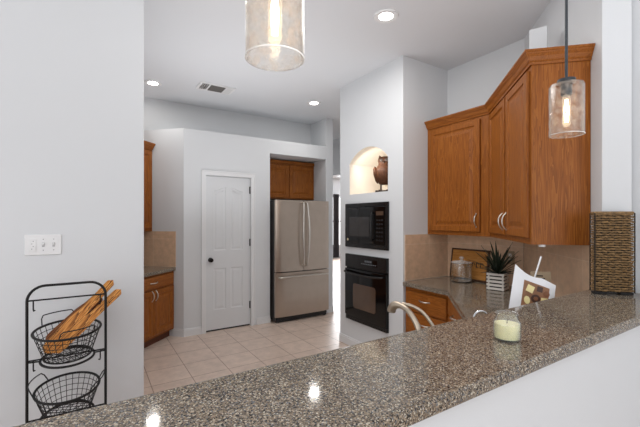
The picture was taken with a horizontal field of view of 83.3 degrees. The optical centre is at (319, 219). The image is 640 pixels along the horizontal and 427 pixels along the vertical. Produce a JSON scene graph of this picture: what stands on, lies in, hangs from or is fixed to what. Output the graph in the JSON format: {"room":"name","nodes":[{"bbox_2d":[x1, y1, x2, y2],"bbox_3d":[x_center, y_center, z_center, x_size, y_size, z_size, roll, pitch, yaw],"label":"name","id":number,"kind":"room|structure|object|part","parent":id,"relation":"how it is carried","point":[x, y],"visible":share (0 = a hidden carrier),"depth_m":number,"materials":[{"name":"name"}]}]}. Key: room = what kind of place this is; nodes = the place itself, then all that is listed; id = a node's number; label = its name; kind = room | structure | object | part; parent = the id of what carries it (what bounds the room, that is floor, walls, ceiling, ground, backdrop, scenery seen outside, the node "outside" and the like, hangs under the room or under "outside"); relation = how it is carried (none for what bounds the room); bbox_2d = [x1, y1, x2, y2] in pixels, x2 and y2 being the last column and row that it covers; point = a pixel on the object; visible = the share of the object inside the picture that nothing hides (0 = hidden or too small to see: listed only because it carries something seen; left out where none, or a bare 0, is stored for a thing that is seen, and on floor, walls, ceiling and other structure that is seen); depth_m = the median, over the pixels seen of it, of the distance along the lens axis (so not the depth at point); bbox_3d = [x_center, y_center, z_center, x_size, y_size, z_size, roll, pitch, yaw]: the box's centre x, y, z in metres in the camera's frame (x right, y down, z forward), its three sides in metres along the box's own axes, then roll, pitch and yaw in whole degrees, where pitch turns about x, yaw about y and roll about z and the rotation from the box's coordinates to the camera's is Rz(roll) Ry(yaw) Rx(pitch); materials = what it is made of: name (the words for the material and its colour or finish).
{"room":"kitchen","nodes":[
{"label":"kitchen","id":0,"kind":"room"},
{"bbox_2d":[0,0,143,426],"bbox_3d":[-2.738,-0.062,1.300,3.787,3.050,0.140,0,0,-33],"label":"wall","id":1,"kind":"structure","parent":0,"point":[72,71],"depth_m":2.05,"materials":[{"name":"paint"}]},
{"bbox_2d":[24,234,60,255],"bbox_3d":[-1.524,0.139,1.982,0.162,0.112,0.017,0,0,-33],"label":"switch plate","id":2,"kind":"object","parent":1,"relation":"attached to","point":[47,244],"visible":1,"depth_m":1.98,"materials":[{"name":"white plastic"}]},
{"bbox_2d":[144,97,310,144],"bbox_3d":[-1.366,-0.062,5.338,3.050,3.050,0.135,0,0,-33],"label":"wall","id":3,"kind":"structure","parent":0,"point":[158,114],"depth_m":5.20,"materials":[{"name":"paint"}]},
{"bbox_2d":[144,128,325,335],"bbox_3d":[-1.244,0.161,5.228,2.697,2.605,0.750,0,0,-33],"label":"wall","id":4,"kind":"structure","parent":0,"point":[179,155],"depth_m":4.58,"materials":[{"name":"paint"}]},
{"bbox_2d":[144,141,155,230],"bbox_3d":[-2.348,-0.406,4.224,0.360,1.109,0.800,0,0,12],"label":"upper cabinet","id":5,"kind":"object","parent":4,"relation":"attached to","point":[148,146],"visible":0.03,"depth_m":4.49,"materials":[{"name":"brown wood"}]},
{"bbox_3d":[-2.175,-0.376,4.379,0.020,0.973,0.372,0,0,12],"label":"door","id":6,"kind":"part","parent":5,"relation":"part of","materials":[{"name":"brown wood"}]},
{"bbox_3d":[-2.201,-0.923,4.192,0.049,0.076,0.800,0,0,12],"label":"crown moulding","id":7,"kind":"part","parent":5,"relation":"part of","materials":[{"name":"brown wood"}]},
{"bbox_2d":[144,231,175,266],"bbox_3d":[-2.131,0.373,4.584,0.660,0.448,0.008,0,0,12],"label":"backsplash","id":8,"kind":"structure","parent":4,"relation":"attached to","point":[159,246],"depth_m":4.55,"materials":[{"name":"tile"}]},
{"bbox_2d":[172,328,183,336],"bbox_3d":[-1.771,1.415,4.503,0.158,0.095,0.014,0,0,12],"label":"baseboard","id":9,"kind":"structure","parent":4,"relation":"attached to","point":[175,332],"depth_m":4.50,"materials":[{"name":"white paint"}]},
{"bbox_2d":[184,327,200,336],"bbox_3d":[-1.606,1.415,4.544,0.220,0.095,0.014,0,0,-33],"label":"baseboard","id":10,"kind":"structure","parent":4,"relation":"attached to","point":[197,330],"depth_m":4.54,"materials":[{"name":"white paint"}]},
{"bbox_2d":[201,170,254,333],"bbox_3d":[-1.234,0.415,4.835,0.731,2.096,0.154,0,0,-33],"label":"door","id":11,"kind":"structure","parent":4,"relation":"in","point":[227,203],"depth_m":4.82,"materials":[{"name":"white paint"}]},
{"bbox_2d":[256,316,269,324],"bbox_3d":[-0.797,1.415,5.061,0.209,0.095,0.014,0,0,-33],"label":"baseboard","id":12,"kind":"structure","parent":4,"relation":"attached to","point":[260,320],"depth_m":5.05,"materials":[{"name":"white paint"}]},
{"bbox_2d":[270,159,313,200],"bbox_3d":[-0.570,-0.622,5.813,0.924,0.600,0.332,0,0,-33],"label":"upper cabinet","id":13,"kind":"object","parent":4,"relation":"attached to","point":[289,180],"visible":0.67,"depth_m":5.70,"materials":[{"name":"brown wood"}]},
{"bbox_3d":[-0.675,-0.592,5.561,0.435,0.510,0.020,0,0,-33],"label":"door","id":14,"kind":"part","parent":13,"relation":"part of","materials":[{"name":"brown wood"}]},
{"bbox_3d":[-0.486,-0.897,5.682,0.924,0.050,0.022,0,0,-33],"label":"rail","id":15,"kind":"part","parent":13,"relation":"part of","materials":[{"name":"brown wood"}]},
{"bbox_3d":[-0.300,-0.592,5.801,0.435,0.510,0.020,0,0,-33],"label":"door","id":16,"kind":"part","parent":13,"relation":"part of","materials":[{"name":"brown wood"}]},
{"bbox_2d":[326,306,332,312],"bbox_3d":[0.153,1.415,5.669,0.133,0.095,0.014,0,0,-33],"label":"baseboard","id":17,"kind":"structure","parent":4,"relation":"attached to","point":[330,309],"depth_m":5.67,"materials":[{"name":"white paint"}]},
{"bbox_2d":[144,257,348,394],"bbox_3d":[2.057,1.493,6.064,17.000,0.060,15.000,0,0,-33],"label":"floor","id":18,"kind":"structure","parent":0,"point":[171,362],"depth_m":4.05,"materials":[{"name":"tile"}]},
{"bbox_2d":[25,281,106,423],"bbox_3d":[-1.314,0.895,1.878,0.349,1.132,0.265,0,0,-33],"label":"stand","id":19,"kind":"object","parent":18,"relation":"on","point":[27,361],"visible":0.69,"depth_m":1.83,"materials":[{"name":"black metal"}]},
{"bbox_2d":[27,369,104,418],"bbox_3d":[-1.302,0.911,1.860,0.311,0.215,0.300,0,0,28],"label":"wire basket","id":20,"kind":"object","parent":19,"relation":"on","point":[39,403],"visible":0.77,"depth_m":1.88,"materials":[{"name":"black metal"}]},
{"bbox_3d":[-1.439,0.837,1.827,0.046,0.052,0.161,2,6,-14],"label":"handle","id":21,"kind":"part","parent":20,"relation":"part of","materials":[{"name":"black metal"}]},
{"bbox_3d":[-1.167,0.848,1.896,0.046,0.052,0.161,2,6,-14],"label":"handle","id":22,"kind":"part","parent":20,"relation":"part of","materials":[{"name":"black metal"}]},
{"bbox_2d":[30,309,101,364],"bbox_3d":[-1.302,0.608,1.861,0.311,0.221,0.302,0,0,-5],"label":"wire basket","id":23,"kind":"object","parent":19,"relation":"on","point":[33,337],"visible":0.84,"depth_m":1.82,"materials":[{"name":"black metal"}]},
{"bbox_3d":[-1.414,0.527,1.946,0.046,0.052,0.161,8,7,37],"label":"handle","id":24,"kind":"part","parent":23,"relation":"part of","materials":[{"name":"black metal"}]},
{"bbox_2d":[45,298,102,339],"bbox_3d":[-1.324,0.539,1.948,0.257,0.239,0.046,0,0,-41],"label":"baguette","id":25,"kind":"object","parent":23,"relation":"in","point":[59,325],"visible":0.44,"depth_m":1.93,"materials":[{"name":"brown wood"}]},
{"bbox_3d":[-1.192,0.558,1.777,0.046,0.052,0.161,8,7,37],"label":"handle","id":26,"kind":"part","parent":23,"relation":"part of","materials":[{"name":"black metal"}]},
{"bbox_2d":[43,280,113,352],"bbox_3d":[-1.288,0.514,1.933,0.320,0.347,0.041,0,0,-41],"label":"baguette","id":27,"kind":"object","parent":23,"relation":"in","point":[82,312],"visible":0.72,"depth_m":1.92,"materials":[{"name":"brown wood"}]},
{"bbox_2d":[52,289,120,353],"bbox_3d":[-1.240,0.537,1.929,0.034,0.291,0.320,0,0,45],"label":"baguette","id":28,"kind":"object","parent":23,"relation":"in","point":[88,319],"visible":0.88,"depth_m":1.91,"materials":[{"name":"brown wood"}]},
{"bbox_2d":[144,271,173,347],"bbox_3d":[-2.189,1.051,4.190,0.656,0.824,0.797,0,0,12],"label":"base cabinet","id":29,"kind":"object","parent":18,"relation":"on","point":[159,288],"visible":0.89,"depth_m":4.22,"materials":[{"name":"brown wood"}]},
{"bbox_3d":[-1.954,1.078,3.943,0.020,0.520,0.374,0,0,12],"label":"door","id":30,"kind":"part","parent":29,"relation":"part of","materials":[{"name":"brown wood"}]},
{"bbox_3d":[-1.913,0.728,4.129,0.020,0.140,0.755,0,0,12],"label":"drawer","id":31,"kind":"part","parent":29,"relation":"part of","materials":[{"name":"brown wood"}]},
{"bbox_2d":[144,266,175,276],"bbox_3d":[-2.294,0.618,3.804,0.647,0.040,1.597,0,0,12],"label":"countertop","id":32,"kind":"structure","parent":29,"relation":"on","point":[148,270],"depth_m":4.31,"materials":[{"name":"stone"}]},
{"bbox_3d":[-1.872,1.078,4.314,0.020,0.520,0.375,0,0,12],"label":"door","id":33,"kind":"part","parent":29,"relation":"part of","materials":[{"name":"brown wood"}]},
{"bbox_2d":[270,200,328,322],"bbox_3d":[-0.424,0.593,5.558,0.895,1.740,0.879,0,0,-33],"label":"refrigerator","id":34,"kind":"object","parent":18,"relation":"on","point":[299,229],"visible":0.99,"depth_m":5.21,"materials":[{"name":"grey metal"}]},
{"bbox_3d":[-0.439,0.232,5.164,0.444,1.018,0.066,0,0,-33],"label":"door","id":35,"kind":"part","parent":34,"relation":"part of","materials":[{"name":"silver metal"}]},
{"bbox_3d":[-0.249,1.067,5.285,0.895,0.623,0.066,0,0,-33],"label":"freezer drawer","id":36,"kind":"part","parent":34,"relation":"part of","materials":[{"name":"silver metal"}]},
{"bbox_3d":[-0.217,0.815,5.228,0.834,0.042,0.085,0,0,-33],"label":"handle","id":37,"kind":"part","parent":34,"relation":"part of","materials":[{"name":"silver metal"}]},
{"bbox_3d":[-0.238,0.212,5.203,0.039,0.933,0.088,0,0,-12],"label":"handle","id":38,"kind":"part","parent":34,"relation":"part of","materials":[{"name":"silver metal"}]},
{"bbox_3d":[-0.179,0.212,5.240,0.088,0.933,0.039,0,0,36],"label":"handle","id":39,"kind":"part","parent":34,"relation":"part of","materials":[{"name":"silver metal"}]},
{"bbox_3d":[-0.060,0.232,5.407,0.444,1.018,0.066,0,0,-33],"label":"door","id":40,"kind":"part","parent":34,"relation":"part of","materials":[{"name":"silver metal"}]},
{"bbox_2d":[406,287,448,331],"bbox_3d":[1.204,1.051,3.431,0.675,0.824,0.500,0,0,-33],"label":"base cabinet","id":41,"kind":"object","parent":18,"relation":"on","point":[435,305],"visible":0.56,"depth_m":3.25,"materials":[{"name":"brown wood"}]},
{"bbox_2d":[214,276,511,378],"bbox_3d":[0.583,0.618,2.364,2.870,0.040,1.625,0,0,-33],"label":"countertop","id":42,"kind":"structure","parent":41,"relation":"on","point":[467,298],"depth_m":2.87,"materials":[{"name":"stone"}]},
{"bbox_2d":[387,301,433,329],"bbox_3d":[0.392,0.478,1.542,0.113,0.239,0.226,0,0,-33],"label":"kitchen faucet","id":43,"kind":"object","parent":42,"relation":"on","point":[394,305],"visible":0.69,"depth_m":1.53,"materials":[{"name":"silver metal"}]},
{"bbox_3d":[0.385,0.455,1.505,0.025,0.186,0.135,0,0,-33],"label":"spout","id":44,"kind":"part","parent":43,"relation":"part of","materials":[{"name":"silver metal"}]},
{"bbox_3d":[0.425,0.430,1.532,0.157,0.140,0.023,0,0,32],"label":"lever","id":45,"kind":"part","parent":43,"relation":"part of","materials":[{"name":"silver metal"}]},
{"bbox_2d":[451,260,471,282],"bbox_3d":[1.363,0.476,3.465,0.191,0.242,0.191,0,0,-33],"label":"glass canister","id":46,"kind":"object","parent":42,"relation":"on","point":[454,280],"visible":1,"depth_m":3.45,"materials":[{"name":"clear glass"}]},
{"bbox_2d":[449,248,490,282],"bbox_3d":[1.478,0.446,3.569,0.064,0.304,0.418,0,0,-33],"label":"wooden board","id":47,"kind":"object","parent":42,"relation":"on","point":[461,271],"visible":0.8,"depth_m":3.56,"materials":[{"name":"brown wood"}]},
{"bbox_2d":[473,310,487,316],"bbox_3d":[0.810,0.524,1.792,0.100,0.146,0.040,0,0,-6],"label":"filter faucet","id":48,"kind":"object","parent":42,"relation":"on","point":[478,311],"visible":0.39,"depth_m":1.79,"materials":[{"name":"silver metal"}]},
{"bbox_2d":[470,241,520,290],"bbox_3d":[1.514,0.387,3.089,0.360,0.420,0.371,0,0,-30],"label":"spiky plant","id":49,"kind":"object","parent":42,"relation":"on","point":[496,279],"visible":0.98,"depth_m":3.04,"materials":[{"name":"green plant"}]},
{"bbox_3d":[1.520,0.526,3.079,0.140,0.143,0.140,0,0,42],"label":"planter","id":50,"kind":"part","parent":49,"relation":"part of","materials":[{"name":"white wood"}]},
{"bbox_2d":[509,264,555,307],"bbox_3d":[1.176,0.421,2.013,0.288,0.333,0.074,0,0,4],"label":"book","id":51,"kind":"object","parent":42,"relation":"on","point":[526,289],"visible":0.62,"depth_m":2.01,"materials":[{"name":"white paper"}]},
{"bbox_2d":[521,280,549,304],"bbox_3d":[1.187,0.445,1.999,0.181,0.215,0.045,0,0,4],"label":"print","id":52,"kind":"object","parent":51,"relation":"attached to","point":[532,291],"depth_m":2.01},
{"bbox_2d":[534,256,541,276],"bbox_3d":[1.241,0.405,2.092,0.095,0.383,0.035,0,0,4],"label":"serving spoon","id":53,"kind":"object","parent":42,"relation":"on","point":[540,256],"visible":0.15,"depth_m":2.09,"materials":[{"name":"white"}]},
{"bbox_2d":[530,271,550,282],"bbox_3d":[1.321,0.455,2.156,0.110,0.285,0.009,0,0,9],"label":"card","id":54,"kind":"object","parent":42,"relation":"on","point":[546,276],"visible":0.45,"depth_m":2.15,"materials":[{"name":"beige paper"}]},
{"bbox_3d":[0.958,0.988,3.271,0.020,0.220,0.465,0,0,-33],"label":"drawer","id":55,"kind":"part","parent":41,"relation":"part of","materials":[{"name":"brown wood"}]},
{"bbox_3d":[0.958,0.770,3.271,0.020,0.185,0.465,0,0,-33],"label":"drawer","id":56,"kind":"part","parent":41,"relation":"part of","materials":[{"name":"brown wood"}]},
{"bbox_2d":[448,297,461,321],"bbox_3d":[1.321,1.051,2.805,0.646,0.824,1.271,0,0,12],"label":"base cabinet","id":57,"kind":"object","parent":18,"relation":"on","point":[453,314],"visible":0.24,"depth_m":2.76,"materials":[{"name":"brown wood"}]},
{"bbox_2d":[308,118,332,305],"bbox_3d":[-1.655,-0.062,8.497,0.133,3.050,6.700,0,0,-33],"label":"wall","id":58,"kind":"structure","parent":0,"point":[321,131],"depth_m":5.70,"materials":[{"name":"paint"}]},
{"bbox_2d":[333,138,339,176],"bbox_3d":[0.504,-1.232,6.934,0.120,0.710,4.060,0,0,-33],"label":"wall header","id":59,"kind":"structure","parent":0,"point":[336,143],"depth_m":7.10,"materials":[{"name":"paint"}]},
{"bbox_2d":[333,178,339,257],"bbox_3d":[0.904,-0.062,14.039,10.150,3.050,0.120,0,0,-33],"label":"wall","id":60,"kind":"structure","parent":0,"point":[336,181],"depth_m":13.79,"materials":[{"name":"paint"}]},
{"bbox_2d":[339,196,339,245],"bbox_3d":[0.759,0.063,13.848,3.100,1.940,0.045,0,0,-33],"label":"window","id":61,"kind":"structure","parent":60,"relation":"in","point":[339,196],"depth_m":13.85,"materials":[{"name":"white"}]},
{"bbox_2d":[333,194,338,256],"bbox_3d":[0.610,0.238,13.644,0.230,2.390,0.072,0,0,-33],"label":"curtain","id":62,"kind":"object","parent":61,"relation":"hanging from","point":[335,196],"visible":1,"depth_m":13.60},
{"bbox_2d":[144,0,550,177],"bbox_3d":[2.057,-1.617,6.064,17.000,0.060,15.000,0,0,-33],"label":"ceiling","id":63,"kind":"structure","parent":0,"point":[187,43],"depth_m":3.23,"materials":[{"name":"paint"}]},
{"bbox_2d":[144,80,161,86],"bbox_3d":[-1.942,-1.583,4.185,0.192,0.009,0.192,0,0,-33],"label":"recessed light","id":64,"kind":"object","parent":63,"relation":"in","point":[154,83],"visible":0.99,"depth_m":4.18,"materials":[{"name":"white plastic"}]},
{"bbox_2d":[195,81,235,94],"bbox_3d":[-1.257,-1.580,4.348,0.420,0.018,0.250,0,0,-33],"label":"ceiling vent","id":65,"kind":"object","parent":63,"relation":"in","point":[205,86],"visible":1,"depth_m":4.33,"materials":[{"name":"white plastic"}]},
{"bbox_2d":[245,0,304,68],"bbox_3d":[-0.099,-0.969,0.791,0.131,1.235,0.131,0,0,-33],"label":"pendant lamp","id":66,"kind":"object","parent":63,"relation":"hanging from","point":[272,10],"visible":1,"depth_m":0.78,"materials":[{"name":"glass"}]},
{"bbox_2d":[307,101,320,105],"bbox_3d":[-0.082,-1.583,4.904,0.192,0.009,0.192,0,0,-33],"label":"recessed light","id":67,"kind":"object","parent":63,"relation":"in","point":[312,103],"visible":1,"depth_m":4.90,"materials":[{"name":"white plastic"}]},
{"bbox_2d":[374,9,398,23],"bbox_3d":[0.514,-1.583,2.808,0.192,0.009,0.192,0,0,-33],"label":"recessed light","id":68,"kind":"object","parent":63,"relation":"in","point":[384,16],"visible":1,"depth_m":2.80,"materials":[{"name":"white plastic"}]},
{"bbox_2d":[548,0,585,137],"bbox_3d":[1.040,-0.971,1.520,0.131,1.231,0.131,0,0,-33],"label":"pendant lamp","id":69,"kind":"object","parent":63,"relation":"hanging from","point":[565,84],"visible":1,"depth_m":1.51,"materials":[{"name":"metal"}]},
{"bbox_2d":[560,82,571,96],"bbox_3d":[1.040,-0.547,1.520,0.042,0.050,0.042,0,0,-33],"label":"socket","id":70,"kind":"object","parent":69,"relation":"attached to","point":[565,87],"depth_m":1.50,"materials":[{"name":"metal"}]},
{"bbox_3d":[1.040,-1.079,1.520,0.011,0.975,0.011,0,0,-33],"label":"stem","id":71,"kind":"part","parent":69,"relation":"part of","materials":[{"name":"metal"}]},
{"bbox_3d":[1.040,-0.464,1.520,0.128,0.216,0.128,0,0,-33],"label":"lamp shade","id":72,"kind":"part","parent":69,"relation":"part of","materials":[{"name":"clear glass"}]},
{"bbox_2d":[340,56,446,342],"bbox_3d":[0.802,-0.062,4.098,0.660,3.050,1.040,0,0,-33],"label":"wall","id":73,"kind":"structure","parent":0,"point":[384,111],"depth_m":3.67,"materials":[{"name":"paint"}]},
{"bbox_2d":[339,333,361,345],"bbox_3d":[0.519,1.415,3.917,0.014,0.095,1.040,0,0,-33],"label":"baseboard","id":74,"kind":"structure","parent":73,"relation":"attached to","point":[343,338],"depth_m":4.21,"materials":[{"name":"white paint"}]},
{"bbox_2d":[344,253,388,332],"bbox_3d":[0.470,0.774,3.915,0.096,0.758,0.700,0,0,-33],"label":"wall oven","id":75,"kind":"object","parent":73,"relation":"attached to","point":[366,277],"visible":1,"depth_m":3.87,"materials":[{"name":"black metal"}]},
{"bbox_3d":[0.454,0.599,3.905,0.058,0.039,0.648,0,0,-33],"label":"handle","id":76,"kind":"part","parent":75,"relation":"part of","materials":[{"name":"black metal"}]},
{"bbox_3d":[0.492,0.470,3.929,0.022,0.150,0.696,0,0,-33],"label":"control panel","id":77,"kind":"part","parent":75,"relation":"part of","materials":[{"name":"black metal"}]},
{"bbox_3d":[0.492,1.127,3.929,0.022,0.048,0.692,0,0,-33],"label":"vent trim","id":78,"kind":"part","parent":75,"relation":"part of","materials":[{"name":"black metal"}]},
{"bbox_2d":[345,201,388,250],"bbox_3d":[0.482,0.067,3.928,0.062,0.498,0.721,0,0,-33],"label":"microwave","id":79,"kind":"object","parent":73,"relation":"attached to","point":[366,225],"visible":1,"depth_m":3.88,"materials":[{"name":"black plastic"}]},
{"bbox_3d":[0.455,0.067,3.997,0.026,0.404,0.484,0,0,-33],"label":"door","id":80,"kind":"part","parent":79,"relation":"part of","materials":[{"name":"black glass"}]},
{"bbox_3d":[0.546,0.071,3.803,0.037,0.304,0.016,0,0,-33],"label":"handle","id":81,"kind":"part","parent":79,"relation":"part of","materials":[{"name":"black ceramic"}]},
{"bbox_3d":[0.626,0.067,3.732,0.024,0.404,0.143,0,0,-33],"label":"control panel","id":82,"kind":"part","parent":79,"relation":"part of","materials":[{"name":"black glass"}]},
{"bbox_2d":[373,155,387,191],"bbox_3d":[0.715,-0.502,3.977,0.255,0.424,0.161,0,0,19],"label":"statue","id":83,"kind":"object","parent":73,"relation":"in","point":[380,173],"visible":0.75,"depth_m":3.93,"materials":[{"name":"brown ceramic"}]},
{"bbox_2d":[405,234,447,280],"bbox_3d":[1.091,0.373,3.660,0.637,0.448,0.008,0,0,-33],"label":"backsplash","id":84,"kind":"structure","parent":73,"relation":"attached to","point":[426,255],"depth_m":3.64,"materials":[{"name":"tile"}]},
{"bbox_2d":[447,39,523,285],"bbox_3d":[1.623,-0.062,3.531,0.120,3.050,0.920,0,0,-33],"label":"wall","id":85,"kind":"structure","parent":0,"point":[470,84],"depth_m":3.53,"materials":[{"name":"paint"}]},
{"bbox_2d":[424,105,489,236],"bbox_3d":[1.385,-0.419,3.449,0.362,1.134,0.678,0,0,-33],"label":"upper cabinet","id":86,"kind":"object","parent":85,"relation":"attached to","point":[458,143],"visible":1,"depth_m":3.33,"materials":[{"name":"brown wood"}]},
{"bbox_3d":[1.258,-0.388,3.395,0.020,0.998,0.548,0,0,-33],"label":"door","id":87,"kind":"part","parent":86,"relation":"part of","materials":[{"name":"brown wood"}]},
{"bbox_3d":[1.258,-0.948,3.368,0.049,0.076,0.678,0,0,-33],"label":"crown moulding","id":88,"kind":"part","parent":86,"relation":"part of","materials":[{"name":"brown wood"}]},
{"bbox_2d":[448,235,523,285],"bbox_3d":[1.572,0.373,3.492,0.008,0.448,0.790,0,0,-33],"label":"backsplash","id":89,"kind":"structure","parent":85,"relation":"attached to","point":[454,241],"depth_m":3.42,"materials":[{"name":"tile"}]},
{"bbox_2d":[506,251,514,263],"bbox_3d":[1.718,0.344,3.249,0.008,0.118,0.074,0,0,-33],"label":"outlet","id":90,"kind":"object","parent":89,"relation":"attached to","point":[509,253],"visible":0.61,"depth_m":3.24,"materials":[{"name":"white plastic"}]},
{"bbox_2d":[409,326,639,426],"bbox_3d":[0.348,0.948,1.060,3.229,1.030,0.310,0,0,-33],"label":"wall","id":91,"kind":"structure","parent":0,"point":[598,385],"depth_m":1.18,"materials":[{"name":"paint"}]},
{"bbox_2d":[13,290,639,426],"bbox_3d":[0.343,0.413,1.065,3.226,0.040,0.375,0,0,-33],"label":"bar","id":92,"kind":"object","parent":91,"relation":"on","point":[408,379],"visible":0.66,"depth_m":0.90,"materials":[{"name":"stone"}]},
{"bbox_2d":[493,310,521,340],"bbox_3d":[0.613,0.348,1.180,0.084,0.088,0.084,0,0,-33],"label":"candle jar","id":93,"kind":"object","parent":92,"relation":"on","point":[507,330],"visible":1,"depth_m":1.16,"materials":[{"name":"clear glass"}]},
{"bbox_2d":[589,211,635,294],"bbox_3d":[1.538,0.175,1.896,0.191,0.434,0.069,0,0,12],"label":"wicker basket","id":94,"kind":"object","parent":92,"relation":"on","point":[612,260],"visible":1,"depth_m":1.87,"materials":[{"name":"wicker"}]},
{"bbox_2d":[524,0,631,292],"bbox_3d":[1.735,-0.062,2.579,0.139,3.050,1.327,0,0,12],"label":"wall","id":95,"kind":"structure","parent":0,"point":[607,24],"depth_m":1.94,"materials":[{"name":"paint"}]},
{"bbox_2d":[484,43,594,244],"bbox_3d":[1.496,-0.419,2.663,0.362,1.134,1.257,0,0,12],"label":"upper cabinet","id":96,"kind":"object","parent":95,"relation":"attached to","point":[540,185],"visible":1,"depth_m":2.11,"materials":[{"name":"brown wood"}]},
{"bbox_3d":[1.395,-0.388,2.839,0.020,0.998,0.460,0,0,12],"label":"door","id":97,"kind":"part","parent":96,"relation":"part of","materials":[{"name":"brown wood"}]},
{"bbox_3d":[1.327,0.013,2.649,0.038,0.134,0.014,0,0,12],"label":"handle","id":98,"kind":"part","parent":96,"relation":"part of","materials":[{"name":"silver metal"}]},
{"bbox_3d":[1.306,0.013,2.557,0.038,0.134,0.014,0,0,12],"label":"handle","id":99,"kind":"part","parent":96,"relation":"part of","materials":[{"name":"silver metal"}]},
{"bbox_3d":[1.291,-0.388,2.368,0.020,0.998,0.435,0,0,12],"label":"door","id":100,"kind":"part","parent":96,"relation":"part of","materials":[{"name":"brown wood"}]},
{"bbox_2d":[529,26,547,48],"bbox_3d":[1.485,-1.105,2.448,0.104,0.365,0.080,0,0,33],"label":"chase","id":101,"kind":"object","parent":96,"relation":"attached to","point":[538,37],"visible":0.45,"depth_m":2.42,"materials":[{"name":"paint"}]},
{"bbox_3d":[1.475,-0.948,2.558,0.356,0.076,1.044,0,0,12],"label":"crown moulding","id":102,"kind":"part","parent":96,"relation":"part of","materials":[{"name":"brown wood"}]},
{"bbox_2d":[524,243,592,297],"bbox_3d":[1.653,0.373,2.548,0.008,0.448,1.222,0,0,12],"label":"backsplash","id":103,"kind":"structure","parent":95,"relation":"attached to","point":[568,265],"depth_m":2.40,"materials":[{"name":"tile"}]},
{"bbox_2d":[632,0,639,292],"bbox_3d":[2.877,-0.062,0.216,0.120,3.050,4.265,0,0,-33],"label":"wall","id":104,"kind":"structure","parent":0,"point":[635,3],"depth_m":1.94,"materials":[{"name":"paint"}]}
]}

